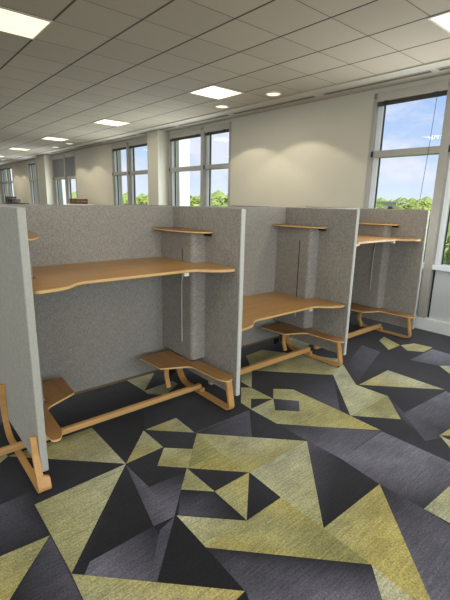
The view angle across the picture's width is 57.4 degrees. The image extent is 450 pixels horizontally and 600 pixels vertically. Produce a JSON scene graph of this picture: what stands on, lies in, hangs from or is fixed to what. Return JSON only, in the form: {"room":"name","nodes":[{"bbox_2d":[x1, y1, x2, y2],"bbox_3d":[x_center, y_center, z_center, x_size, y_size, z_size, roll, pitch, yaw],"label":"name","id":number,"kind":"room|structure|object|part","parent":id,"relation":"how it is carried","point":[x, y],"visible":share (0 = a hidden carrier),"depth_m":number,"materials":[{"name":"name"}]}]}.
{"room":"open-plan office","nodes":[
{"label":"open-plan office","id":0,"kind":"room"},
{"bbox_2d":[0,180,2,203],"bbox_3d":[-12.701,-5.770,22.988,0.300,3.296,0.600,-10,18,-39],"label":"column","id":1,"kind":"structure","parent":0,"point":[1,199],"depth_m":22.81,"materials":[{"name":"beige paint"}]},
{"bbox_2d":[36,155,54,204],"bbox_3d":[-7.260,-4.147,16.757,0.300,3.296,0.980,-10,18,-39],"label":"column","id":2,"kind":"structure","parent":0,"point":[44,162],"depth_m":16.32,"materials":[{"name":"beige paint"}]},
{"bbox_2d":[147,130,168,205],"bbox_3d":[-1.677,-2.481,10.364,0.300,3.296,0.500,-10,18,-39],"label":"column","id":3,"kind":"structure","parent":0,"point":[157,141],"depth_m":10.04,"materials":[{"name":"beige paint"}]},
{"bbox_2d":[0,314,449,599],"bbox_3d":[-8.142,-0.903,10.243,10.750,0.003,34.000,-10,18,-39],"label":"floor","id":4,"kind":"structure","parent":0,"point":[321,480],"depth_m":2.51,"materials":[{"name":"carpet"}]},
{"bbox_2d":[0,205,48,471],"bbox_3d":[-1.617,0.136,3.026,0.178,1.647,1.899,-10,18,-39],"label":"divider panel","id":5,"kind":"object","parent":4,"relation":"on","point":[20,364],"visible":0.81,"depth_m":2.39,"materials":[{"name":"fabric"}]},
{"bbox_3d":[-1.058,0.275,2.274,0.042,1.534,0.012,-10,18,-39],"label":"edge trim","id":6,"kind":"part","parent":5,"relation":"part of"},
{"bbox_2d":[27,231,38,240],"bbox_3d":[-1.332,-0.408,2.691,0.233,0.043,0.601,-10,18,-39],"label":"corner shelf","id":7,"kind":"object","parent":5,"relation":"attached to","point":[32,236],"visible":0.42,"depth_m":2.56,"materials":[{"name":"brown wood"}]},
{"bbox_2d":[32,257,234,340],"bbox_3d":[-0.770,0.120,3.123,1.493,0.720,0.890,-10,18,-39],"label":"desk","id":8,"kind":"object","parent":5,"relation":"attached to","point":[50,278],"visible":0.82,"depth_m":2.98,"materials":[{"name":"brown wood"}]},
{"bbox_2d":[0,204,173,402],"bbox_3d":[-1.075,0.041,3.474,1.496,1.646,0.050,-10,18,-39],"label":"panel","id":9,"kind":"object","parent":4,"relation":"on","point":[93,336],"visible":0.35,"depth_m":3.44,"materials":[{"name":"grey fabric"}]},
{"bbox_3d":[-1.091,0.756,3.647,1.496,0.024,0.034,-10,18,-39],"label":"rail","id":10,"kind":"part","parent":9,"relation":"part of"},
{"bbox_2d":[0,350,233,493],"bbox_3d":[-0.806,0.775,3.113,1.692,0.401,0.856,-10,18,-39],"label":"bench","id":11,"kind":"object","parent":4,"relation":"on","point":[55,391],"visible":0.92,"depth_m":3.06,"materials":[{"name":"brown wood"}]},
{"bbox_3d":[-1.180,0.719,2.794,0.287,0.018,0.911,-3,14,-19],"label":"footboard","id":12,"kind":"part","parent":11,"relation":"part of","materials":[{"name":"brown wood"}]},
{"bbox_3d":[-0.328,0.571,3.488,0.898,0.018,0.341,12,17,38],"label":"footboard","id":13,"kind":"part","parent":11,"relation":"part of","materials":[{"name":"brown wood"}]},
{"bbox_2d":[124,204,245,395],"bbox_3d":[-0.488,-0.063,3.960,0.309,1.647,1.899,-10,18,-39],"label":"divider panel","id":14,"kind":"object","parent":4,"relation":"on","point":[212,303],"visible":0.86,"depth_m":3.47,"materials":[{"name":"grey fabric"}]},
{"bbox_2d":[152,227,212,235],"bbox_3d":[-0.369,-0.578,3.487,0.233,0.043,0.601,-10,18,-39],"label":"corner shelf","id":15,"kind":"object","parent":14,"relation":"attached to","point":[171,229],"visible":1,"depth_m":3.40,"materials":[{"name":"brown wood"}]},
{"bbox_3d":[0.122,0.058,3.248,0.038,1.517,0.012,-10,18,-39],"label":"edge trim","id":16,"kind":"part","parent":14,"relation":"part of","materials":[{"name":"silver metal"}]},
{"bbox_2d":[242,291,344,330],"bbox_3d":[0.399,0.175,4.158,1.493,0.230,0.890,-10,18,-39],"label":"desk","id":17,"kind":"object","parent":14,"relation":"attached to","point":[263,306],"visible":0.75,"depth_m":4.19,"materials":[{"name":"brown wood"}]},
{"bbox_2d":[191,206,285,347],"bbox_3d":[0.100,-0.167,4.447,1.496,1.646,0.050,-10,18,-39],"label":"panel","id":18,"kind":"object","parent":4,"relation":"on","point":[260,248],"visible":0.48,"depth_m":4.61,"materials":[{"name":"grey fabric"}]},
{"bbox_3d":[0.084,0.548,4.619,1.496,0.024,0.034,-10,18,-39],"label":"rail","id":19,"kind":"part","parent":18,"relation":"part of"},
{"bbox_2d":[208,322,343,384],"bbox_3d":[0.452,0.586,4.163,1.472,0.330,0.856,-10,18,-39],"label":"bench","id":20,"kind":"object","parent":4,"relation":"on","point":[285,330],"visible":0.62,"depth_m":4.45,"materials":[{"name":"brown wood"}]},
{"bbox_3d":[0.847,0.363,4.460,0.898,0.018,0.341,12,17,38],"label":"footboard","id":21,"kind":"part","parent":20,"relation":"part of","materials":[{"name":"brown wood"}]},
{"bbox_2d":[231,205,360,354],"bbox_3d":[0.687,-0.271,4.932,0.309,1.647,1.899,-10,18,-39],"label":"divider panel","id":22,"kind":"object","parent":4,"relation":"on","point":[310,263],"visible":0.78,"depth_m":4.44,"materials":[{"name":"grey fabric"}]},
{"bbox_2d":[273,224,327,230],"bbox_3d":[0.806,-0.786,4.458,0.233,0.043,0.601,-10,18,-39],"label":"corner shelf","id":23,"kind":"object","parent":22,"relation":"attached to","point":[320,228],"visible":1,"depth_m":4.36,"materials":[{"name":"brown wood"}]},
{"bbox_3d":[1.297,-0.150,4.220,0.038,1.517,0.012,-10,18,-39],"label":"edge trim","id":24,"kind":"part","parent":22,"relation":"part of","materials":[{"name":"silver metal"}]},
{"bbox_2d":[356,235,420,286],"bbox_3d":[1.582,-0.392,5.043,1.493,0.720,0.890,-10,18,-39],"label":"desk","id":25,"kind":"object","parent":22,"relation":"attached to","point":[361,239],"visible":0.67,"depth_m":5.02,"materials":[{"name":"brown wood"}]},
{"bbox_2d":[314,304,414,348],"bbox_3d":[1.627,0.379,5.135,1.472,0.330,0.856,-10,18,-39],"label":"bench","id":26,"kind":"object","parent":4,"relation":"on","point":[361,309],"visible":0.59,"depth_m":5.43,"materials":[{"name":"brown wood"}]},
{"bbox_3d":[2.022,0.155,5.432,0.898,0.018,0.341,12,17,38],"label":"footboard","id":27,"kind":"part","parent":26,"relation":"part of","materials":[{"name":"brown wood"}]},
{"bbox_2d":[306,206,429,328],"bbox_3d":[1.810,-0.470,5.861,0.174,1.647,1.899,-10,18,-39],"label":"divider panel","id":28,"kind":"object","parent":4,"relation":"on","point":[395,279],"visible":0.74,"depth_m":5.43,"materials":[{"name":"grey fabric"}]},
{"bbox_2d":[359,222,399,227],"bbox_3d":[1.981,-0.994,5.431,0.233,0.043,0.601,-10,18,-39],"label":"corner shelf","id":29,"kind":"object","parent":28,"relation":"attached to","point":[368,223],"visible":0.87,"depth_m":5.34,"materials":[{"name":"brown wood"}]},
{"bbox_3d":[2.472,-0.357,5.192,0.038,1.517,0.012,-10,18,-39],"label":"edge trim","id":30,"kind":"part","parent":28,"relation":"part of","materials":[{"name":"grey metal"}]},
{"bbox_3d":[-4.707,-2.373,13.468,0.485,1.500,1.300,-10,18,-39],"label":"storage cabinet","id":31,"kind":"object","parent":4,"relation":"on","visible":0},
{"bbox_2d":[69,199,87,203],"bbox_3d":[-4.772,-3.216,13.395,0.360,0.166,0.620,-10,18,-39],"label":"wooden crate","id":32,"kind":"object","parent":31,"relation":"on","point":[72,201],"visible":0.99,"depth_m":13.21,"materials":[{"name":"brown wood"}]},
{"bbox_3d":[-9.917,-3.794,19.305,0.535,1.300,3.200,-10,18,-39],"label":"storage cabinet","id":33,"kind":"object","parent":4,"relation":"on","visible":0},
{"bbox_3d":[-9.823,-4.472,19.074,0.400,0.126,1.300,-10,18,-39],"label":"wooden crate","id":34,"kind":"object","parent":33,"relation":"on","visible":0},
{"bbox_2d":[5,196,15,201],"bbox_3d":[-10.045,-4.731,19.287,0.360,0.256,0.450,-10,18,-39],"label":"wooden crate","id":35,"kind":"object","parent":34,"relation":"on","point":[6,197],"visible":0.71,"depth_m":19.11,"materials":[{"name":"brown wood"}]},
{"bbox_2d":[9,199,20,201],"bbox_3d":[-9.627,-4.552,18.819,0.360,0.146,0.500,-10,18,-39],"label":"wooden crate","id":36,"kind":"object","parent":34,"relation":"on","point":[16,200],"visible":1,"depth_m":18.65,"materials":[{"name":"brown wood"}]},
{"bbox_2d":[0,0,449,161],"bbox_3d":[-8.290,-4.109,9.278,10.170,0.080,34.000,-10,18,-39],"label":"ceiling","id":37,"kind":"structure","parent":0,"point":[135,62],"depth_m":4.63,"materials":[{"name":"tile"}]},
{"bbox_2d":[8,147,30,150],"bbox_3d":[-7.124,-5.231,14.239,0.610,0.012,0.600,-10,18,-39],"label":"ceiling light panel","id":38,"kind":"object","parent":37,"relation":"attached to","point":[12,148],"visible":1,"depth_m":14.28,"materials":[{"name":"beige plastic"}]},
{"bbox_2d":[0,6,52,39],"bbox_3d":[-2.032,-2.617,3.869,0.610,0.012,0.600,-10,18,-39],"label":"ceiling light panel","id":39,"kind":"object","parent":37,"relation":"attached to","point":[13,22],"visible":1,"depth_m":3.90,"materials":[{"name":"beige plastic"}]},
{"bbox_2d":[40,136,68,140],"bbox_3d":[-4.794,-4.535,11.571,0.610,0.012,0.600,-10,18,-39],"label":"ceiling light panel","id":40,"kind":"object","parent":37,"relation":"attached to","point":[47,137],"visible":1,"depth_m":11.51,"materials":[{"name":"beige plastic"}]},
{"bbox_2d":[43,137,66,140],"bbox_3d":[-4.794,-4.537,11.571,0.572,0.008,0.562,-10,18,-39],"label":"diffuser","id":41,"kind":"object","parent":40,"relation":"attached to","point":[46,138],"depth_m":11.51,"materials":[{"name":"beige plastic"}]},
{"bbox_2d":[92,119,129,125],"bbox_3d":[-2.464,-3.840,8.903,0.610,0.012,0.600,-10,18,-39],"label":"ceiling light panel","id":42,"kind":"object","parent":37,"relation":"attached to","point":[102,121],"visible":1,"depth_m":8.88,"materials":[{"name":"beige plastic"}]},
{"bbox_2d":[188,85,243,99],"bbox_3d":[-0.134,-3.145,6.234,0.610,0.012,0.600,-10,18,-39],"label":"ceiling light panel","id":43,"kind":"object","parent":37,"relation":"attached to","point":[212,91],"visible":1,"depth_m":6.21,"materials":[{"name":"beige plastic"}]},
{"bbox_2d":[215,104,228,108],"bbox_3d":[-0.051,-3.355,7.127,0.244,0.018,0.244,-10,18,-39],"label":"recessed light","id":44,"kind":"object","parent":37,"relation":"in","point":[220,105],"visible":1,"depth_m":7.11,"materials":[{"name":"white plastic"}]},
{"bbox_2d":[265,91,280,96],"bbox_3d":[0.733,-3.121,6.229,0.244,0.018,0.244,-10,18,-39],"label":"recessed light","id":45,"kind":"object","parent":37,"relation":"in","point":[273,94],"visible":1,"depth_m":6.24,"materials":[{"name":"white plastic"}]},
{"bbox_2d":[427,10,449,33],"bbox_3d":[2.196,-2.450,3.566,0.610,0.012,0.600,-10,18,-39],"label":"ceiling light panel","id":46,"kind":"object","parent":37,"relation":"attached to","point":[442,20],"visible":1,"depth_m":3.63,"materials":[{"name":"beige plastic"}]},
{"bbox_2d":[431,13,449,30],"bbox_3d":[2.196,-2.452,3.566,0.572,0.008,0.562,-10,18,-39],"label":"diffuser","id":47,"kind":"object","parent":46,"relation":"attached to","point":[442,20],"depth_m":3.63,"materials":[{"name":"beige plastic"}]},
{"bbox_2d":[0,74,449,207],"bbox_3d":[-3.887,-3.252,13.347,0.300,3.300,34.000,-10,18,-39],"label":"wall","id":48,"kind":"structure","parent":0,"point":[314,154],"depth_m":7.21,"materials":[{"name":"beige paint"}]},
{"bbox_2d":[0,166,14,203],"bbox_3d":[-11.479,-5.537,21.890,0.185,3.070,2.490,-10,18,-39],"label":"window","id":49,"kind":"structure","parent":48,"relation":"in","point":[9,181],"depth_m":21.62,"materials":[{"name":"white metal"}]},
{"bbox_3d":[-11.763,-5.956,22.203,0.090,2.255,1.390,-10,18,-39],"label":"sash","id":50,"kind":"part","parent":49,"relation":"part of","materials":[{"name":"grey metal"}]},
{"bbox_3d":[-10.960,-5.716,21.282,0.090,2.255,0.880,-10,18,-39],"label":"sash","id":51,"kind":"part","parent":49,"relation":"part of","materials":[{"name":"grey metal"}]},
{"bbox_2d":[6,169,13,195],"bbox_3d":[-12.324,-6.033,23.465,0.350,4.800,0.880,-10,18,-39],"label":"trim","id":52,"kind":"structure","parent":48,"relation":"attached to","point":[11,169],"depth_m":23.05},
{"bbox_2d":[28,162,39,203],"bbox_3d":[-8.149,-4.543,18.076,0.185,3.070,2.150,-10,18,-39],"label":"window","id":53,"kind":"structure","parent":48,"relation":"in","point":[32,180],"depth_m":18.56,"materials":[{"name":"white metal"}]},
{"bbox_3d":[-8.140,-4.545,18.083,0.162,3.070,2.150,-10,18,-39],"label":"frame","id":54,"kind":"part","parent":53,"relation":"part of","materials":[{"name":"beige paint"}]},
{"bbox_2d":[28,160,35,164],"bbox_3d":[-8.481,-6.040,18.092,0.077,0.178,1.000,-10,18,-39],"label":"blind","id":55,"kind":"object","parent":53,"relation":"attached to","point":[32,162],"visible":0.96,"depth_m":18.02,"materials":[{"name":"beige fabric"}]},
{"bbox_3d":[-8.446,-4.966,18.403,0.090,2.255,1.010,-10,18,-39],"label":"sash","id":56,"kind":"part","parent":53,"relation":"part of","materials":[{"name":"grey metal"}]},
{"bbox_2d":[61,180,65,204],"bbox_3d":[-6.883,-4.410,17.234,0.350,4.800,1.260,-10,18,-39],"label":"trim","id":57,"kind":"structure","parent":48,"relation":"attached to","point":[63,181],"depth_m":16.69,"materials":[{"name":"white paint"}]},
{"bbox_2d":[52,155,77,204],"bbox_3d":[-6.000,-3.902,15.614,0.185,3.070,2.370,-10,18,-39],"label":"window","id":58,"kind":"structure","parent":48,"relation":"in","point":[68,189],"depth_m":15.41,"materials":[{"name":"white metal"}]},
{"bbox_3d":[-6.293,-4.324,15.938,0.090,2.255,1.240,-10,18,-39],"label":"sash","id":59,"kind":"part","parent":58,"relation":"part of","materials":[{"name":"grey metal"}]},
{"bbox_2d":[52,154,64,176],"bbox_3d":[-6.333,-5.068,15.709,0.070,0.858,1.230,-10,18,-39],"label":"blind","id":60,"kind":"object","parent":58,"relation":"attached to","point":[58,163],"visible":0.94,"depth_m":15.68,"materials":[{"name":"grey fabric"}]},
{"bbox_2d":[65,152,74,175],"bbox_3d":[-5.569,-4.840,14.833,0.070,0.858,0.900,-10,18,-39],"label":"blind","id":61,"kind":"object","parent":58,"relation":"attached to","point":[70,165],"visible":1,"depth_m":14.78,"materials":[{"name":"grey fabric"}]},
{"bbox_3d":[-5.528,-4.095,15.063,0.090,2.255,0.910,-10,18,-39],"label":"sash","id":62,"kind":"part","parent":58,"relation":"part of","materials":[{"name":"grey metal"}]},
{"bbox_2d":[74,142,103,147],"bbox_3d":[-4.251,-4.807,12.759,0.113,0.008,2.200,-10,18,-39],"label":"air vent","id":63,"kind":"object","parent":48,"relation":"attached to","point":[97,142],"visible":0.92,"depth_m":12.70,"materials":[{"name":"white metal"}]},
{"bbox_2d":[103,134,136,141],"bbox_3d":[-2.863,-4.393,11.170,0.113,0.008,1.900,-10,18,-39],"label":"air vent","id":64,"kind":"object","parent":48,"relation":"attached to","point":[134,134],"visible":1,"depth_m":11.17,"materials":[{"name":"white metal"}]},
{"bbox_2d":[111,145,147,204],"bbox_3d":[-2.530,-2.867,11.642,0.185,3.070,2.580,-10,18,-39],"label":"window","id":65,"kind":"structure","parent":48,"relation":"in","point":[130,153],"depth_m":11.74,"materials":[{"name":"white metal"}]},
{"bbox_3d":[-2.522,-2.869,11.649,0.162,3.070,2.580,-10,18,-39],"label":"frame","id":66,"kind":"part","parent":65,"relation":"part of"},
{"bbox_3d":[-2.995,-3.340,12.162,0.090,2.255,0.920,-10,18,-39],"label":"sash","id":67,"kind":"part","parent":65,"relation":"part of","materials":[{"name":"grey metal"}]},
{"bbox_2d":[112,142,127,150],"bbox_3d":[-3.030,-4.414,11.851,0.077,0.178,0.910,-10,18,-39],"label":"blind","id":68,"kind":"object","parent":65,"relation":"attached to","point":[121,146],"visible":0.94,"depth_m":11.79,"materials":[{"name":"beige fabric"}]},
{"bbox_3d":[-2.162,-3.091,11.208,0.090,2.255,1.440,-10,18,-39],"label":"sash","id":69,"kind":"part","parent":65,"relation":"part of","materials":[{"name":"white metal"}]},
{"bbox_2d":[128,138,146,148],"bbox_3d":[-2.198,-4.166,10.897,0.077,0.178,1.430,-10,18,-39],"label":"blind","id":70,"kind":"object","parent":65,"relation":"attached to","point":[142,142],"visible":0.53,"depth_m":11.01,"materials":[{"name":"beige fabric"}]},
{"bbox_2d":[138,126,177,134],"bbox_3d":[-1.643,-4.029,9.773,0.113,0.008,1.680,-10,18,-39],"label":"air vent","id":71,"kind":"object","parent":48,"relation":"attached to","point":[170,126],"visible":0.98,"depth_m":9.60,"materials":[{"name":"white metal"}]},
{"bbox_2d":[179,139,189,205],"bbox_3d":[-1.299,-2.744,10.841,0.350,4.800,0.780,-10,18,-39],"label":"trim","id":72,"kind":"structure","parent":48,"relation":"attached to","point":[184,145],"depth_m":10.43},
{"bbox_2d":[168,122,231,206],"bbox_3d":[-0.604,-2.292,9.435,0.185,3.070,2.310,-10,18,-39],"label":"window","id":73,"kind":"structure","parent":48,"relation":"in","point":[205,167],"depth_m":9.13,"materials":[{"name":"white metal"}]},
{"bbox_3d":[-0.868,-2.705,9.726,0.090,2.255,1.270,-10,18,-39],"label":"sash","id":74,"kind":"part","parent":73,"relation":"part of","materials":[{"name":"white metal"}]},
{"bbox_2d":[169,128,202,141],"bbox_3d":[-0.904,-3.780,9.415,0.077,0.178,1.260,-10,18,-39],"label":"blind","id":75,"kind":"object","parent":73,"relation":"attached to","point":[193,133],"visible":0.97,"depth_m":9.35,"materials":[{"name":"beige fabric"}]},
{"bbox_3d":[-0.122,-2.483,8.872,0.090,2.255,0.820,-10,18,-39],"label":"sash","id":76,"kind":"part","parent":73,"relation":"part of","materials":[{"name":"white metal"}]},
{"bbox_2d":[204,122,230,135],"bbox_3d":[-0.158,-3.557,8.561,0.077,0.178,0.810,-10,18,-39],"label":"blind","id":77,"kind":"object","parent":73,"relation":"attached to","point":[224,127],"visible":1,"depth_m":8.53,"materials":[{"name":"beige fabric"}]},
{"bbox_2d":[176,114,230,125],"bbox_3d":[-0.475,-3.681,8.435,0.113,0.008,1.700,-10,18,-39],"label":"air vent","id":78,"kind":"object","parent":48,"relation":"attached to","point":[225,115],"visible":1,"depth_m":8.38,"materials":[{"name":"white metal"}]},
{"bbox_2d":[0,58,449,165],"bbox_3d":[-4.192,-4.826,12.670,0.595,0.096,34.000,-10,18,-39],"label":"trim","id":79,"kind":"structure","parent":48,"relation":"attached to","point":[432,66],"depth_m":6.59,"materials":[{"name":"white paint"}]},
{"bbox_2d":[231,95,317,114],"bbox_3d":[0.771,-3.309,7.009,0.113,0.008,1.920,-10,18,-39],"label":"air vent","id":80,"kind":"object","parent":48,"relation":"attached to","point":[312,96],"visible":1,"depth_m":6.89,"materials":[{"name":"white metal"}]},
{"bbox_2d":[322,70,433,95],"bbox_3d":[2.004,-2.941,5.597,0.113,0.008,1.620,-10,18,-39],"label":"air vent","id":81,"kind":"object","parent":48,"relation":"attached to","point":[427,71],"visible":1,"depth_m":5.51,"materials":[{"name":"white metal"}]},
{"bbox_2d":[363,85,449,321],"bbox_3d":[2.912,-1.243,5.409,0.185,3.070,2.355,-10,18,-39],"label":"window","id":82,"kind":"structure","parent":48,"relation":"in","point":[433,302],"depth_m":5.58,"materials":[{"name":"white metal"}]},
{"bbox_3d":[2.921,-1.245,5.416,0.162,3.070,2.355,-10,18,-39],"label":"frame","id":83,"kind":"part","parent":82,"relation":"part of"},
{"bbox_3d":[2.538,-1.689,5.825,0.090,2.255,0.975,-10,18,-39],"label":"sash","id":84,"kind":"part","parent":82,"relation":"part of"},
{"bbox_2d":[377,79,449,201],"bbox_3d":[2.488,-2.127,5.667,0.078,1.488,0.965,-10,18,-39],"label":"blind","id":85,"kind":"object","parent":82,"relation":"attached to","point":[439,88],"visible":0.98,"depth_m":5.45,"materials":[{"name":"beige fabric"}]},
{"bbox_3d":[2.494,-2.682,5.528,0.042,0.013,0.925,-10,18,-39],"label":"rail","id":86,"kind":"part","parent":85,"relation":"part of","materials":[{"name":"beige metal"}]},
{"bbox_3d":[2.676,-1.965,5.417,0.006,1.300,0.056,-10,18,-39],"label":"cord","id":87,"kind":"part","parent":85,"relation":"part of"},
{"bbox_3d":[2.501,-0.211,6.178,0.120,0.685,0.915,-10,18,-39],"label":"spandrel panel","id":88,"kind":"part","parent":82,"relation":"part of","materials":[{"name":"grey metal"}]},
{"bbox_3d":[3.261,0.016,5.308,0.120,0.685,1.100,-10,18,-39],"label":"spandrel panel","id":89,"kind":"part","parent":82,"relation":"part of","materials":[{"name":"white metal"}]},
{"bbox_3d":[3.251,-0.347,5.204,0.170,0.070,1.160,-10,18,-39],"label":"sill","id":90,"kind":"part","parent":82,"relation":"part of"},
{"bbox_3d":[3.298,-1.462,4.955,0.090,2.255,1.160,-10,18,-39],"label":"sash","id":91,"kind":"part","parent":82,"relation":"part of","materials":[{"name":"white metal"}]},
{"bbox_2d":[414,315,449,335],"bbox_3d":[-4.028,-1.712,13.625,0.080,0.170,34.000,-10,18,-39],"label":"baseboard","id":92,"kind":"structure","parent":48,"relation":"attached to","point":[428,324],"depth_m":5.67,"materials":[{"name":"white paint"}]},
{"bbox_2d":[436,66,449,70],"bbox_3d":[3.152,-2.599,4.281,0.113,0.008,1.820,-10,18,-39],"label":"air vent","id":93,"kind":"object","parent":48,"relation":"attached to","point":[445,67],"visible":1,"depth_m":4.90,"materials":[{"name":"white metal"}]},
{"label":"outside","id":94,"kind":"structure","parent":0,"visible":0},
{"bbox_3d":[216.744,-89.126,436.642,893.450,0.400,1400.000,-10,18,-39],"label":"terrain","id":95,"kind":"structure","parent":94,"visible":0},
{"bbox_2d":[123,195,147,204],"bbox_3d":[-8.589,-4.772,41.087,4.522,11.058,4.623,1,14,-2],"label":"leafy tree","id":96,"kind":"object","parent":95,"relation":"on","point":[141,200],"visible":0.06,"depth_m":39.03,"materials":[{"name":"green plant"}]},
{"bbox_2d":[190,198,199,205],"bbox_3d":[-3.437,-2.707,33.381,4.239,10.878,4.827,1,14,-3],"label":"leafy tree","id":97,"kind":"object","parent":95,"relation":"on","point":[193,203],"visible":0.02,"depth_m":32.43,"materials":[{"name":"green plant"}]},
{"bbox_2d":[194,197,227,205],"bbox_3d":[-1.696,-4.780,41.537,4.623,11.163,4.522,13,18,39],"label":"leafy tree","id":98,"kind":"object","parent":95,"relation":"on","point":[221,202],"visible":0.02,"depth_m":40.13,"materials":[{"name":"green plant"}]},
{"bbox_2d":[211,198,227,205],"bbox_3d":[0.219,0.507,20.152,4.693,10.984,4.850,-3,14,-18],"label":"leafy tree","id":99,"kind":"object","parent":95,"relation":"on","point":[226,199],"visible":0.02,"depth_m":18.94,"materials":[{"name":"green plant"}]},
{"bbox_2d":[72,190,432,205],"bbox_3d":[15.890,-24.320,119.760,117.552,13.927,126.094,-10,18,-39],"label":"woodland","id":100,"kind":"object","parent":95,"relation":"on","point":[218,192],"visible":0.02,"depth_m":107.00,"materials":[{"name":"green plant"}]},
{"bbox_2d":[376,200,387,208],"bbox_3d":[20.889,-8.354,58.228,4.692,11.278,4.850,8,15,25],"label":"leafy tree","id":101,"kind":"object","parent":95,"relation":"on","point":[377,203],"visible":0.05,"depth_m":56.15,"materials":[{"name":"green plant"}]},
{"bbox_2d":[376,201,405,208],"bbox_3d":[28.307,-11.442,71.797,3.600,11.250,4.600,-10,18,-39],"label":"house","id":102,"kind":"structure","parent":95,"relation":"on","point":[389,204],"depth_m":69.12,"materials":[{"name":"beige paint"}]},
{"bbox_2d":[392,201,416,208],"bbox_3d":[21.604,-6.700,51.601,4.623,11.198,4.522,-3,14,-17],"label":"leafy tree","id":103,"kind":"object","parent":95,"relation":"on","point":[406,203],"visible":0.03,"depth_m":49.48,"materials":[{"name":"green plant"}]},
{"bbox_2d":[395,201,431,208],"bbox_3d":[20.383,-5.281,45.525,4.522,11.233,4.623,0,14,-6],"label":"leafy tree","id":104,"kind":"object","parent":95,"relation":"on","point":[408,206],"visible":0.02,"depth_m":44.81,"materials":[{"name":"green plant"}]},
{"bbox_2d":[410,201,431,213],"bbox_3d":[15.380,-2.134,32.499,4.827,10.999,4.239,9,15,28],"label":"leafy tree","id":105,"kind":"object","parent":95,"relation":"on","point":[420,207],"visible":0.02,"depth_m":31.75,"materials":[{"name":"green plant"}]},
{"bbox_2d":[423,210,449,317],"bbox_3d":[13.854,-0.843,27.058,4.850,10.970,4.693,-2,14,-13],"label":"leafy tree","id":106,"kind":"object","parent":95,"relation":"on","point":[448,232],"visible":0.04,"depth_m":24.89,"materials":[{"name":"green plant"}]},
{"bbox_3d":[13.930,-3.061,26.522,4.743,6.404,4.622,-2,14,-13],"label":"crown","id":107,"kind":"part","parent":106,"relation":"part of","materials":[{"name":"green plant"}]},
{"bbox_2d":[443,240,449,264],"bbox_3d":[13.092,0.493,21.573,4.239,10.908,4.827,-4,15,-23],"label":"leafy tree","id":108,"kind":"object","parent":95,"relation":"on","point":[447,254],"visible":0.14,"depth_m":21.86,"materials":[{"name":"green plant"}]}
]}

